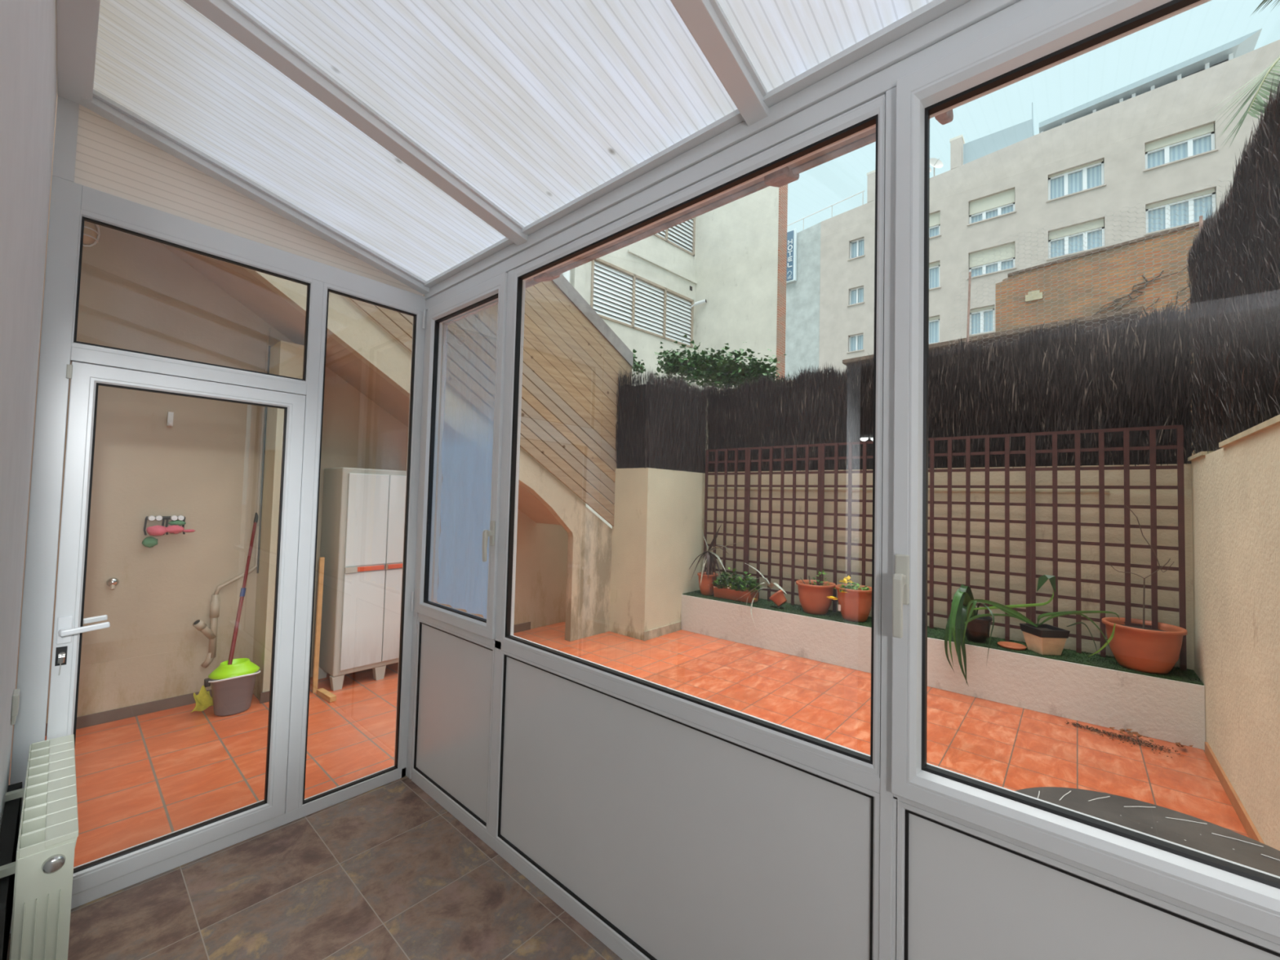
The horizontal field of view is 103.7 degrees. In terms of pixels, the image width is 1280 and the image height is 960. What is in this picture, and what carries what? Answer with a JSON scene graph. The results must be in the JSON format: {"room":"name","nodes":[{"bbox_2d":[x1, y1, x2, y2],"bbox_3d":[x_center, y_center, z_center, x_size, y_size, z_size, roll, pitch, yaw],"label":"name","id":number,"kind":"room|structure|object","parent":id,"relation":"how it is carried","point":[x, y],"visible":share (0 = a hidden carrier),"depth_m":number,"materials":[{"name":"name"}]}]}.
{"room":"sunroom","nodes":[
{"label":"sunroom","id":0,"kind":"room"},
{"bbox_2d":[0,0,57,829],"bbox_3d":[-1.263,-2.648,1.004,7.000,8.500,0.224,0,-3,41],"label":"wall","id":1,"kind":"structure","parent":0,"point":[28,28],"depth_m":1.16,"materials":[{"name":"grey paint"}]},
{"bbox_2d":[0,782,22,959],"bbox_3d":[-1.883,1.242,1.484,0.800,0.370,0.030,0,-3,41],"label":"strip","id":2,"kind":"object","parent":1,"relation":"attached to","point":[9,831],"visible":0.88,"depth_m":1.47,"materials":[{"name":"black"}]},
{"bbox_2d":[10,688,20,724],"bbox_3d":[-2.087,0.758,1.679,0.080,0.100,0.014,0,-3,41],"label":"wall socket","id":3,"kind":"object","parent":1,"relation":"attached to","point":[15,697],"visible":1,"depth_m":1.66,"materials":[{"name":"grey plastic"}]},
{"bbox_2d":[0,733,78,959],"bbox_3d":[-1.860,1.218,1.542,0.816,0.553,0.147,0,-3,41],"label":"radiator","id":4,"kind":"object","parent":1,"relation":"attached to","point":[42,868],"visible":1,"depth_m":1.33,"materials":[{"name":"white metal"}]},
{"bbox_2d":[9,175,425,933],"bbox_3d":[-1.752,0.271,2.387,0.055,2.742,1.474,0,-3,41],"label":"door frame","id":5,"kind":"structure","parent":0,"point":[68,197],"depth_m":1.99,"materials":[{"name":"white metal"}]},
{"bbox_2d":[46,361,305,895],"bbox_3d":[-1.939,0.571,2.156,0.176,2.006,0.774,0,-3,41],"label":"door","id":6,"kind":"structure","parent":5,"relation":"in","point":[86,379],"depth_m":2.05,"materials":[{"name":"white metal"}]},
{"bbox_2d":[71,208,311,384],"bbox_3d":[-1.907,-0.752,2.213,0.050,0.530,0.769,0,-3,41],"label":"window","id":7,"kind":"structure","parent":5,"relation":"in","point":[85,215],"depth_m":2.13,"materials":[{"name":"white metal"}]},
{"bbox_2d":[52,95,423,296],"bbox_3d":[-1.727,-1.277,2.416,0.040,0.355,1.414,0,-3,41],"label":"wall panel","id":8,"kind":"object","parent":5,"relation":"in","point":[91,150],"depth_m":2.11,"materials":[{"name":"beige plastic"}]},
{"bbox_2d":[297,282,420,808],"bbox_3d":[-1.484,0.310,2.691,0.050,2.596,0.496,0,-3,41],"label":"window","id":9,"kind":"structure","parent":5,"relation":"in","point":[327,287],"depth_m":2.71,"materials":[{"name":"white metal"}]},
{"bbox_2d":[252,340,304,699],"bbox_3d":[-2.822,0.305,4.037,0.340,2.740,0.305,0,-3,41],"label":"wall pillar","id":10,"kind":"structure","parent":0,"point":[286,358],"depth_m":3.87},
{"bbox_2d":[256,346,270,573],"bbox_3d":[-3.009,-0.171,4.017,0.012,1.820,0.012,0,-3,41],"label":"cable","id":11,"kind":"object","parent":10,"relation":"attached to","point":[268,356],"visible":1,"depth_m":4.01,"materials":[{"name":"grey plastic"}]},
{"bbox_2d":[49,223,586,677],"bbox_3d":[-2.301,-0.252,5.014,0.150,3.950,4.678,0,-3,41],"label":"wall","id":12,"kind":"structure","parent":0,"point":[135,294],"depth_m":3.69,"materials":[{"name":"paint"}]},
{"bbox_2d":[82,221,100,247],"bbox_3d":[-3.635,-1.645,3.296,0.094,0.210,0.130,0,-3,41],"label":"lamp","id":13,"kind":"object","parent":12,"relation":"attached to","point":[90,233],"visible":0.45,"depth_m":3.31,"materials":[{"name":"glass"}]},
{"bbox_2d":[44,688,212,736],"bbox_3d":[-3.450,1.605,3.554,0.015,0.075,1.133,0,-3,41],"label":"baseboard","id":14,"kind":"structure","parent":12,"relation":"attached to","point":[93,719],"depth_m":3.48,"materials":[{"name":"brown tile"}]},
{"bbox_2d":[45,638,253,723],"bbox_3d":[-3.450,1.403,3.565,0.004,0.330,1.133,0,-3,41],"label":"wall band","id":15,"kind":"object","parent":12,"relation":"attached to","point":[104,686],"visible":0.5,"depth_m":3.54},
{"bbox_2d":[142,515,195,547],"bbox_3d":[-3.364,0.367,3.597,0.099,0.226,0.278,0,-3,41],"label":"valves","id":16,"kind":"object","parent":12,"relation":"attached to","point":[175,527],"visible":1,"depth_m":3.56,"materials":[{"name":"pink plastic"}]},
{"bbox_2d":[192,526,258,667],"bbox_3d":[-3.178,0.886,3.853,0.103,1.053,0.390,0,-2,31],"label":"pipe","id":17,"kind":"object","parent":12,"relation":"attached to","point":[211,633],"visible":1,"depth_m":3.78,"materials":[{"name":"beige plastic"}]},
{"bbox_2d":[256,328,270,526],"bbox_3d":[-3.027,-0.421,4.036,0.016,1.620,0.026,0,-3,41],"label":"conduit","id":18,"kind":"object","parent":12,"relation":"attached to","point":[268,329],"visible":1,"depth_m":4.03,"materials":[{"name":"beige plastic"}]},
{"bbox_2d":[513,622,530,633],"bbox_3d":[-1.804,1.708,5.447,0.015,0.090,1.500,0,-3,41],"label":"baseboard","id":19,"kind":"structure","parent":12,"relation":"attached to","point":[524,626],"depth_m":5.91,"materials":[{"name":"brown tile"}]},
{"bbox_2d":[160,243,560,524],"bbox_3d":[-2.255,-0.820,4.477,0.630,2.510,3.878,0,-3,41],"label":"staircase underside","id":20,"kind":"structure","parent":0,"point":[234,280],"depth_m":4.02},
{"bbox_2d":[244,267,612,641],"bbox_3d":[-1.809,-0.270,4.437,0.090,3.970,4.451,0,-3,41],"label":"wall","id":21,"kind":"structure","parent":0,"point":[588,597],"depth_m":5.35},
{"bbox_2d":[349,273,633,526],"bbox_3d":[-1.374,-1.478,4.843,0.044,4.231,3.870,0,-3,41],"label":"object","id":22,"kind":"object","parent":21,"relation":"on","point":[573,359],"visible":0.14,"depth_m":5.42,"materials":[{"name":"brown wood"}]},
{"bbox_2d":[56,0,971,294],"bbox_3d":[0.073,-1.284,1.036,4.642,0.377,1.695,0,-3,41],"label":"ceiling","id":23,"kind":"structure","parent":0,"point":[423,141],"depth_m":1.66,"materials":[{"name":"white plastic"}]},
{"bbox_2d":[6,621,1248,959],"bbox_3d":[0.461,1.786,3.109,6.800,0.120,6.050,0,-3,41],"label":"floor","id":24,"kind":"structure","parent":0,"point":[385,872],"depth_m":2.61,"materials":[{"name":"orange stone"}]},
{"bbox_2d":[191,685,213,712],"bbox_3d":[-3.124,1.556,3.585,0.055,0.165,0.163,1,-2,21],"label":"cleaning cloth","id":25,"kind":"object","parent":24,"relation":"on","point":[203,700],"visible":0.91,"depth_m":3.59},
{"bbox_2d":[204,657,260,715],"bbox_3d":[-2.922,1.480,3.604,0.258,0.348,0.315,0,-3,41],"label":"bucket","id":26,"kind":"object","parent":24,"relation":"on","point":[233,685],"visible":0.99,"depth_m":3.54,"materials":[{"name":"grey plastic"}]},
{"bbox_2d":[227,512,257,664],"bbox_3d":[-3.005,0.837,3.805,0.032,1.168,0.410,2,-2,-19],"label":"mop","id":27,"kind":"object","parent":26,"relation":"in","point":[242,592],"visible":0.91,"depth_m":3.79,"materials":[{"name":"red"}]},
{"bbox_2d":[311,556,324,693],"bbox_3d":[-2.568,1.151,4.012,0.056,1.061,0.045,0,-3,41],"label":"batten","id":28,"kind":"object","parent":24,"relation":"on","point":[321,570],"visible":0.93,"depth_m":4.00,"materials":[{"name":"brown wood"}]},
{"bbox_2d":[316,688,336,702],"bbox_3d":[-2.422,1.661,3.879,0.241,0.040,0.045,0,-3,36],"label":"wooden block","id":29,"kind":"object","parent":24,"relation":"on","point":[324,694],"visible":1,"depth_m":3.85,"materials":[{"name":"brown wood"}]},
{"bbox_2d":[318,466,406,690],"bbox_3d":[-2.347,0.807,4.440,0.485,1.790,0.730,0,-3,41],"label":"storage cabinet","id":30,"kind":"object","parent":24,"relation":"on","point":[363,517],"visible":0.69,"depth_m":4.19,"materials":[{"name":"grey"}]},
{"bbox_2d":[680,594,1205,750],"bbox_3d":[2.300,1.627,4.949,4.331,0.425,0.480,0,-3,41],"label":"planter wall","id":31,"kind":"structure","parent":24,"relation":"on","point":[1173,711],"depth_m":4.09,"materials":[{"name":"paint"}]},
{"bbox_2d":[682,590,1203,685],"bbox_3d":[2.311,1.402,4.962,4.331,0.024,0.488,0,-3,41],"label":"turf","id":32,"kind":"object","parent":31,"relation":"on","point":[1189,676],"visible":0.56,"depth_m":4.21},
{"bbox_2d":[689,525,742,595],"bbox_3d":[0.905,0.963,6.039,0.280,0.889,0.830,3,-2,-27],"label":"flower pot","id":33,"kind":"object","parent":32,"relation":"on","point":[706,579],"visible":0.99,"depth_m":6.11,"materials":[{"name":"ceramic"}]},
{"bbox_2d":[703,447,748,585],"bbox_3d":[1.070,0.510,6.304,0.608,1.813,0.030,0,-3,41],"label":"panel","id":34,"kind":"object","parent":32,"relation":"on","point":[726,461],"visible":0.75,"depth_m":6.29,"materials":[{"name":"red wood"}]},
{"bbox_2d":[712,567,762,603],"bbox_3d":[1.131,1.224,5.882,0.661,0.368,0.459,0,-3,41],"label":"trough","id":35,"kind":"object","parent":32,"relation":"on","point":[722,589],"visible":1,"depth_m":5.87,"materials":[{"name":"ceramic"}]},
{"bbox_2d":[737,562,786,626],"bbox_3d":[1.363,1.279,5.556,0.607,0.663,0.276,0,-2,32],"label":"flower pot","id":36,"kind":"object","parent":32,"relation":"on","point":[778,597],"visible":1,"depth_m":5.48,"materials":[{"name":"ceramic"}]},
{"bbox_2d":[745,444,821,604],"bbox_3d":[1.641,0.507,5.808,0.902,1.813,0.030,0,-3,41],"label":"panel","id":37,"kind":"object","parent":32,"relation":"on","point":[806,526],"visible":0.86,"depth_m":5.80,"materials":[{"name":"red wood"}]},
{"bbox_2d":[795,569,835,614],"bbox_3d":[1.865,1.169,5.340,0.400,0.475,0.400,0,-3,41],"label":"flower pot","id":38,"kind":"object","parent":32,"relation":"on","point":[813,598],"visible":0.99,"depth_m":5.21,"materials":[{"name":"ceramic"}]},
{"bbox_2d":[819,440,873,612],"bbox_3d":[2.326,0.502,5.213,0.909,1.813,0.030,0,-3,41],"label":"panel","id":39,"kind":"object","parent":32,"relation":"on","point":[850,457],"visible":0.49,"depth_m":5.33,"materials":[{"name":"red wood"}]},
{"bbox_2d":[826,575,871,622],"bbox_3d":[2.137,1.182,5.043,0.390,0.441,0.420,0,-3,41],"label":"flower pot","id":40,"kind":"object","parent":32,"relation":"on","point":[855,601],"visible":0.97,"depth_m":4.94,"materials":[{"name":"ceramic"}]},
{"bbox_2d":[944,584,994,686],"bbox_3d":[2.862,1.306,4.279,0.434,0.799,0.320,3,-2,-32],"label":"potted plant","id":41,"kind":"object","parent":32,"relation":"on","point":[977,630],"visible":0.91,"depth_m":4.28,"materials":[{"name":"plant"}]},
{"bbox_2d":[927,432,1031,640],"bbox_3d":[3.014,0.498,4.615,0.908,1.813,0.030,0,-3,41],"label":"panel","id":42,"kind":"object","parent":32,"relation":"on","point":[1007,451],"visible":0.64,"depth_m":4.53,"materials":[{"name":"red wood"}]},
{"bbox_2d":[997,641,1026,650],"bbox_3d":[3.105,1.386,4.196,0.200,0.022,0.200,0,-3,41],"label":"saucer","id":43,"kind":"object","parent":32,"relation":"on","point":[1008,645],"visible":1,"depth_m":4.18,"materials":[{"name":"brown ceramic"}]},
{"bbox_2d":[964,574,1119,657],"bbox_3d":[3.205,1.085,4.072,0.949,0.619,0.414,0,-3,37],"label":"potted plant","id":44,"kind":"object","parent":32,"relation":"on","point":[1042,638],"visible":0.99,"depth_m":4.05,"materials":[{"name":"plant"}]},
{"bbox_2d":[1030,424,1186,670],"bbox_3d":[3.698,0.494,4.021,0.901,1.813,0.030,0,-3,41],"label":"panel","id":45,"kind":"object","parent":32,"relation":"on","point":[1153,447],"visible":0.86,"depth_m":3.99,"materials":[{"name":"red wood"}]},
{"bbox_2d":[1101,505,1187,674],"bbox_3d":[3.738,0.793,3.740,0.450,1.206,0.450,0,-3,41],"label":"flower pot","id":46,"kind":"object","parent":32,"relation":"on","point":[1140,649],"visible":0.97,"depth_m":3.62,"materials":[{"name":"ceramic"}]},
{"bbox_2d":[1065,720,1179,757],"bbox_3d":[3.347,1.804,3.517,0.208,0.019,0.592,3,-3,-39],"label":"litter","id":47,"kind":"object","parent":24,"relation":"on","point":[1122,736],"visible":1,"depth_m":3.52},
{"bbox_2d":[1015,786,1279,876],"bbox_3d":[1.302,1.317,1.199,0.770,0.722,0.770,0,-3,41],"label":"patio table","id":48,"kind":"object","parent":24,"relation":"on","point":[1171,825],"visible":0.28,"depth_m":1.42,"materials":[{"name":"stone"}]},
{"bbox_2d":[608,467,705,639],"bbox_3d":[0.252,0.862,6.318,0.548,1.950,1.187,0,-3,41],"label":"wall column","id":49,"kind":"structure","parent":0,"point":[659,517],"depth_m":5.93,"materials":[{"name":"paint"}]},
{"bbox_2d":[615,363,652,468],"bbox_3d":[-0.095,-0.768,5.932,0.648,1.297,0.072,0,-3,41],"label":"screen","id":50,"kind":"object","parent":49,"relation":"on","point":[633,403],"visible":0.99,"depth_m":5.93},
{"bbox_2d":[631,348,645,376],"bbox_3d":[-0.752,-2.125,6.457,0.351,1.110,2.722,0,-3,38],"label":"ivy vine","id":51,"kind":"object","parent":50,"relation":"attached to","point":[636,365],"visible":0.11,"depth_m":7.38,"materials":[{"name":"green plant"}]},
{"bbox_2d":[643,621,681,640],"bbox_3d":[0.272,1.773,5.908,0.012,0.100,0.698,0,-3,41],"label":"baseboard","id":52,"kind":"structure","parent":49,"relation":"attached to","point":[652,633],"depth_m":5.88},
{"bbox_2d":[644,369,709,473],"bbox_3d":[0.494,-0.721,6.208,0.072,1.256,1.275,0,-3,41],"label":"screen","id":53,"kind":"object","parent":49,"relation":"on","point":[677,437],"visible":1,"depth_m":6.15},
{"bbox_2d":[705,379,792,450],"bbox_3d":[1.150,0.279,7.572,2.400,3.250,0.150,0,-3,41],"label":"wall","id":54,"kind":"structure","parent":0,"point":[791,380],"depth_m":7.64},
{"bbox_2d":[654,334,789,394],"bbox_3d":[1.083,-1.613,7.159,2.250,1.209,0.637,0,-3,41],"label":"ivy hedge","id":55,"kind":"object","parent":54,"relation":"attached to","point":[711,367],"visible":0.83,"depth_m":7.08,"materials":[{"name":"green plant"}]},
{"bbox_2d":[406,0,1279,959],"bbox_3d":[0.454,0.276,1.413,4.551,2.775,0.082,0,-3,41],"label":"wall","id":56,"kind":"structure","parent":0,"point":[665,830],"depth_m":1.50,"materials":[{"name":"white metal"}]},
{"bbox_2d":[410,272,507,639],"bbox_3d":[-0.960,-0.122,2.616,0.804,1.725,0.116,0,-3,41],"label":"window","id":57,"kind":"structure","parent":56,"relation":"in","point":[495,288],"depth_m":2.70,"materials":[{"name":"white metal"}]},
{"bbox_2d":[431,299,497,602],"bbox_3d":[-0.898,-0.116,2.670,0.687,1.620,0.023,0,-3,41],"label":"batten","id":58,"kind":"object","parent":57,"relation":"attached to","point":[445,326],"visible":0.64,"depth_m":2.88,"materials":[{"name":"white plastic"}]},
{"bbox_2d":[436,400,494,618],"bbox_3d":[-0.896,-0.111,2.671,0.655,1.600,0.029,0,-3,41],"label":"plastic sheet","id":59,"kind":"object","parent":58,"relation":"hanging from","point":[467,442],"visible":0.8,"depth_m":2.69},
{"bbox_2d":[502,93,885,777],"bbox_3d":[0.016,-0.127,1.812,1.615,1.731,0.050,0,-3,41],"label":"window","id":60,"kind":"structure","parent":56,"relation":"in","point":[866,117],"depth_m":1.52,"materials":[{"name":"white metal"}]},
{"bbox_2d":[525,127,875,288],"bbox_3d":[-0.182,-1.028,2.168,2.390,0.097,0.100,0,-3,41],"label":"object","id":61,"kind":"object","parent":56,"relation":"attached to","point":[866,138],"visible":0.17,"depth_m":1.79,"materials":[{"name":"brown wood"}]},
{"bbox_2d":[533,272,559,281],"bbox_3d":[-0.450,-0.994,2.431,0.075,0.079,0.108,0,-3,41],"label":"corbel","id":62,"kind":"object","parent":61,"relation":"attached to","point":[544,277],"visible":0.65,"depth_m":2.40,"materials":[{"name":"wood"}]},
{"bbox_2d":[764,166,799,187],"bbox_3d":[0.463,-0.994,1.637,0.075,0.079,0.108,0,-3,41],"label":"corbel","id":63,"kind":"object","parent":61,"relation":"attached to","point":[781,177],"visible":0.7,"depth_m":1.61,"materials":[{"name":"wood"}]},
{"bbox_2d":[934,109,953,124],"bbox_3d":[0.808,-0.982,1.336,0.028,0.079,0.108,0,-3,41],"label":"corbel","id":64,"kind":"object","parent":56,"relation":"attached to","point":[944,118],"visible":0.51,"depth_m":1.33,"materials":[{"name":"wood"}]},
{"bbox_2d":[891,0,1279,937],"bbox_3d":[1.133,-0.130,0.786,1.350,1.739,0.132,0,-3,41],"label":"window","id":65,"kind":"structure","parent":56,"relation":"in","point":[1063,31],"depth_m":1.14,"materials":[{"name":"white metal"}]},
{"bbox_2d":[706,463,1194,671],"bbox_3d":[2.638,0.874,5.182,4.544,1.965,0.250,0,-3,41],"label":"wall","id":66,"kind":"structure","parent":0,"point":[1165,497],"depth_m":4.44,"materials":[{"name":"beige paint"}]},
{"bbox_2d":[707,488,1109,492],"bbox_3d":[2.329,0.104,5.335,3.884,0.015,0.032,0,-3,41],"label":"ledge","id":67,"kind":"object","parent":66,"relation":"attached to","point":[1018,491],"visible":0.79,"depth_m":4.74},
{"bbox_2d":[705,297,1193,472],"bbox_3d":[2.533,-0.745,5.237,4.472,1.307,0.073,0,-3,41],"label":"screen","id":68,"kind":"object","parent":66,"relation":"on","point":[1065,380],"visible":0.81,"depth_m":4.52,"materials":[{"name":"wicker"}]},
{"bbox_2d":[1191,423,1279,850],"bbox_3d":[2.839,0.757,2.110,0.210,1.985,4.130,0,-3,41],"label":"wall","id":69,"kind":"structure","parent":0,"point":[1236,486],"depth_m":2.60,"materials":[{"name":"beige paint"}]},
{"bbox_2d":[1187,414,1279,461],"bbox_3d":[2.861,-0.248,2.149,0.238,0.027,4.130,0,-3,41],"label":"coping","id":70,"kind":"object","parent":69,"relation":"on","point":[1275,420],"visible":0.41,"depth_m":2.49},
{"bbox_2d":[1186,74,1279,454],"bbox_3d":[3.007,-1.061,2.437,0.073,1.670,4.335,0,-3,41],"label":"screen","id":71,"kind":"object","parent":70,"relation":"on","point":[1233,268],"visible":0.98,"depth_m":2.65,"materials":[{"name":"wicker"}]},
{"bbox_2d":[1204,742,1264,844],"bbox_3d":[2.572,1.701,1.968,0.014,0.075,3.650,0,-3,41],"label":"baseboard","id":72,"kind":"structure","parent":69,"relation":"attached to","point":[1251,829],"depth_m":2.74,"materials":[{"name":"orange tile"}]},
{"label":"ground","id":73,"kind":"structure","parent":0,"visible":0},
{"bbox_2d":[561,184,787,528],"bbox_3d":[-1.162,-4.491,12.216,10.046,13.000,2.901,3,-2,-27],"label":"building","id":74,"kind":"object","parent":73,"relation":"on","point":[732,256],"visible":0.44,"depth_m":13.66,"materials":[{"name":"paint"}]},
{"bbox_2d":[966,271,971,344],"bbox_3d":[3.828,-0.221,5.969,0.174,4.531,0.021,0,-3,41],"label":"metal rod","id":75,"kind":"object","parent":73,"relation":"on","point":[970,273],"visible":0.22,"depth_m":5.99,"materials":[{"name":"metal"}]},
{"bbox_2d":[842,306,1142,373],"bbox_3d":[5.737,-0.046,8.477,3.740,4.200,2.500,0,-3,41],"label":"wall","id":76,"kind":"structure","parent":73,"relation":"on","point":[1120,315],"depth_m":7.16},
{"bbox_2d":[784,39,1279,379],"bbox_3d":[22.917,-7.148,26.878,28.600,20.600,10.060,0,-3,41],"label":"hotel building","id":77,"kind":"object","parent":73,"relation":"on","point":[1161,143],"visible":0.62,"depth_m":24.01,"materials":[{"name":"white"}]},
{"bbox_2d":[786,228,797,284],"bbox_3d":[9.562,-14.290,32.111,0.840,3.330,0.265,0,-3,41],"label":"hotel sign","id":78,"kind":"object","parent":77,"relation":"attached to","point":[791,271],"visible":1,"depth_m":31.91,"materials":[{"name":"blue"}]},
{"bbox_2d":[850,335,862,351],"bbox_3d":[12.801,-8.013,29.582,0.850,0.990,0.001,0,-3,41],"label":"curtain","id":79,"kind":"object","parent":77,"relation":"hanging from","point":[860,337],"depth_m":29.57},
{"bbox_2d":[851,288,863,304],"bbox_3d":[12.872,-10.795,29.683,0.850,1.000,0.001,0,-3,41],"label":"curtain","id":80,"kind":"object","parent":77,"relation":"hanging from","point":[860,291],"depth_m":29.65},
{"bbox_2d":[851,239,864,257],"bbox_3d":[12.944,-13.618,29.785,0.850,1.130,0.001,0,-3,41],"label":"curtain","id":81,"kind":"object","parent":77,"relation":"hanging from","point":[860,242],"depth_m":29.82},
{"bbox_2d":[866,169,875,202],"bbox_3d":[13.758,-17.015,29.389,0.710,1.770,0.850,0,-3,41],"label":"chimney","id":82,"kind":"object","parent":77,"relation":"on","point":[871,175],"visible":0.46,"depth_m":29.14,"materials":[{"name":"concrete"}]},
{"bbox_2d":[929,320,938,343],"bbox_3d":[15.579,-7.897,27.160,1.200,1.323,0.001,0,-3,41],"label":"curtain","id":83,"kind":"object","parent":77,"relation":"hanging from","point":[934,326],"depth_m":26.97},
{"bbox_2d":[929,266,938,288],"bbox_3d":[15.654,-10.836,27.267,1.200,1.267,0.001,0,-3,41],"label":"curtain","id":84,"kind":"object","parent":77,"relation":"hanging from","point":[934,273],"depth_m":27.09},
{"bbox_2d":[928,211,940,227],"bbox_3d":[15.640,-14.018,27.273,1.160,0.675,0.090,0,-3,41],"label":"roller shutter","id":85,"kind":"object","parent":77,"relation":"hanging from","point":[935,217],"depth_m":27.03,"materials":[{"name":"grey"}]},
{"bbox_2d":[949,134,965,169],"bbox_3d":[16.868,-17.193,26.696,0.580,1.650,0.850,0,-3,41],"label":"chimney","id":86,"kind":"object","parent":77,"relation":"on","point":[957,143],"visible":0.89,"depth_m":26.38,"materials":[{"name":"concrete"}]},
{"bbox_2d":[969,305,994,312],"bbox_3d":[17.341,-8.654,25.480,1.050,0.135,0.090,0,-3,41],"label":"roller shutter","id":87,"kind":"object","parent":77,"relation":"hanging from","point":[990,307],"depth_m":25.41,"materials":[{"name":"grey"}]},
{"bbox_2d":[971,311,992,333],"bbox_3d":[17.419,-7.974,25.565,1.090,1.215,0.001,0,-3,41],"label":"curtain","id":88,"kind":"object","parent":77,"relation":"hanging from","point":[987,319],"depth_m":25.53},
{"bbox_2d":[969,242,1014,267],"bbox_3d":[17.714,-11.298,25.311,1.880,0.726,0.090,0,-3,41],"label":"roller shutter","id":89,"kind":"object","parent":77,"relation":"hanging from","point":[977,257],"depth_m":25.26,"materials":[{"name":"grey"}]},
{"bbox_2d":[971,259,1013,276],"bbox_3d":[17.792,-10.632,25.396,1.920,0.594,0.001,0,-3,41],"label":"curtain","id":90,"kind":"object","parent":77,"relation":"hanging from","point":[993,268],"depth_m":25.39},
{"bbox_2d":[969,188,1014,215],"bbox_3d":[17.784,-14.030,25.410,1.880,0.676,0.090,0,-3,41],"label":"roller shutter","id":91,"kind":"object","parent":77,"relation":"hanging from","point":[1004,199],"depth_m":25.35,"materials":[{"name":"grey"}]},
{"bbox_2d":[971,204,1013,222],"bbox_3d":[17.863,-13.409,25.497,1.920,0.553,0.001,0,-3,41],"label":"curtain","id":92,"kind":"object","parent":77,"relation":"hanging from","point":[1008,209],"depth_m":25.49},
{"bbox_2d":[963,102,1034,164],"bbox_3d":[18.835,-17.357,26.315,2.870,2.050,2.440,0,-3,41],"label":"screen","id":93,"kind":"object","parent":77,"relation":"on","point":[975,149],"visible":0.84,"depth_m":25.36,"materials":[{"name":"teal"}]},
{"bbox_2d":[1048,159,1103,177],"bbox_3d":[20.207,-14.425,23.326,1.925,0.076,0.090,0,-3,41],"label":"roller shutter","id":94,"kind":"object","parent":77,"relation":"hanging from","point":[1100,162],"depth_m":23.27,"materials":[{"name":"grey"}]},
{"bbox_2d":[1050,164,1101,199],"bbox_3d":[20.286,-13.789,23.413,1.965,1.184,0.001,0,-3,41],"label":"curtain","id":95,"kind":"object","parent":77,"relation":"hanging from","point":[1093,174],"depth_m":23.40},
{"bbox_2d":[1048,217,1103,239],"bbox_3d":[20.134,-11.567,23.222,1.925,0.378,0.090,0,-3,41],"label":"roller shutter","id":96,"kind":"object","parent":77,"relation":"hanging from","point":[1093,226],"depth_m":23.16,"materials":[{"name":"grey"}]},
{"bbox_2d":[1050,229,1102,257],"bbox_3d":[20.212,-10.886,23.307,1.965,0.972,0.001,0,-3,41],"label":"curtain","id":97,"kind":"object","parent":77,"relation":"hanging from","point":[1090,245],"depth_m":23.29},
{"bbox_2d":[1039,28,1262,133],"bbox_3d":[22.806,-17.058,23.084,6.900,1.320,2.800,0,-3,41],"label":"rooftop railing","id":98,"kind":"object","parent":77,"relation":"on","point":[1243,45],"visible":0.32,"depth_m":21.71,"materials":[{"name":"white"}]},
{"bbox_2d":[1145,123,1213,152],"bbox_3d":[22.683,-14.388,21.171,1.980,0.339,0.090,0,-3,41],"label":"roller shutter","id":99,"kind":"object","parent":77,"relation":"hanging from","point":[1206,130],"depth_m":21.11,"materials":[{"name":"grey"}]},
{"bbox_2d":[1147,135,1211,168],"bbox_3d":[22.763,-13.778,21.259,2.020,0.871,0.001,0,-3,41],"label":"curtain","id":100,"kind":"object","parent":77,"relation":"hanging from","point":[1201,145],"depth_m":21.22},
{"bbox_2d":[1145,187,1214,209],"bbox_3d":[22.616,-11.772,21.076,1.980,0.156,0.090,0,-3,41],"label":"roller shutter","id":101,"kind":"object","parent":77,"relation":"hanging from","point":[1207,193],"depth_m":21.02,"materials":[{"name":"grey"}]},
{"bbox_2d":[1147,195,1212,232],"bbox_3d":[22.695,-11.117,21.162,2.020,1.144,0.001,0,-3,41],"label":"curtain","id":102,"kind":"object","parent":77,"relation":"hanging from","point":[1161,211],"depth_m":21.15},
{"bbox_2d":[995,221,1204,455],"bbox_3d":[13.674,-1.414,10.714,9.400,7.500,6.044,0,-3,41],"label":"brick building","id":103,"kind":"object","parent":73,"relation":"on","point":[1077,286],"visible":0.23,"depth_m":10.45,"materials":[{"name":"brown"}]},
{"bbox_2d":[1025,289,1042,302],"bbox_3d":[8.755,-4.096,11.171,0.300,0.200,0.040,0,-3,41],"label":"vent grille","id":104,"kind":"object","parent":103,"relation":"attached to","point":[1028,296],"depth_m":11.16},
{"bbox_2d":[1199,215,1203,233],"bbox_3d":[5.283,-0.240,4.705,0.029,4.550,0.021,0,-3,41],"label":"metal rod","id":105,"kind":"object","parent":73,"relation":"on","point":[1201,220],"visible":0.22,"depth_m":4.78,"materials":[{"name":"metal"}]},
{"bbox_2d":[948,175,1233,349],"bbox_3d":[4.808,-1.903,5.216,2.769,1.876,0.002,0,-3,41],"label":"netting","id":106,"kind":"object","parent":105,"relation":"attached to","point":[1224,175],"visible":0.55,"depth_m":5.31,"materials":[{"name":"grey"}]},
{"bbox_2d":[1211,0,1279,146],"bbox_3d":[8.864,-2.064,4.579,5.149,8.119,4.476,3,-2,-33],"label":"palm tree","id":107,"kind":"object","parent":73,"relation":"on","point":[1260,102],"visible":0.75,"depth_m":5.21,"materials":[{"name":"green plant"}]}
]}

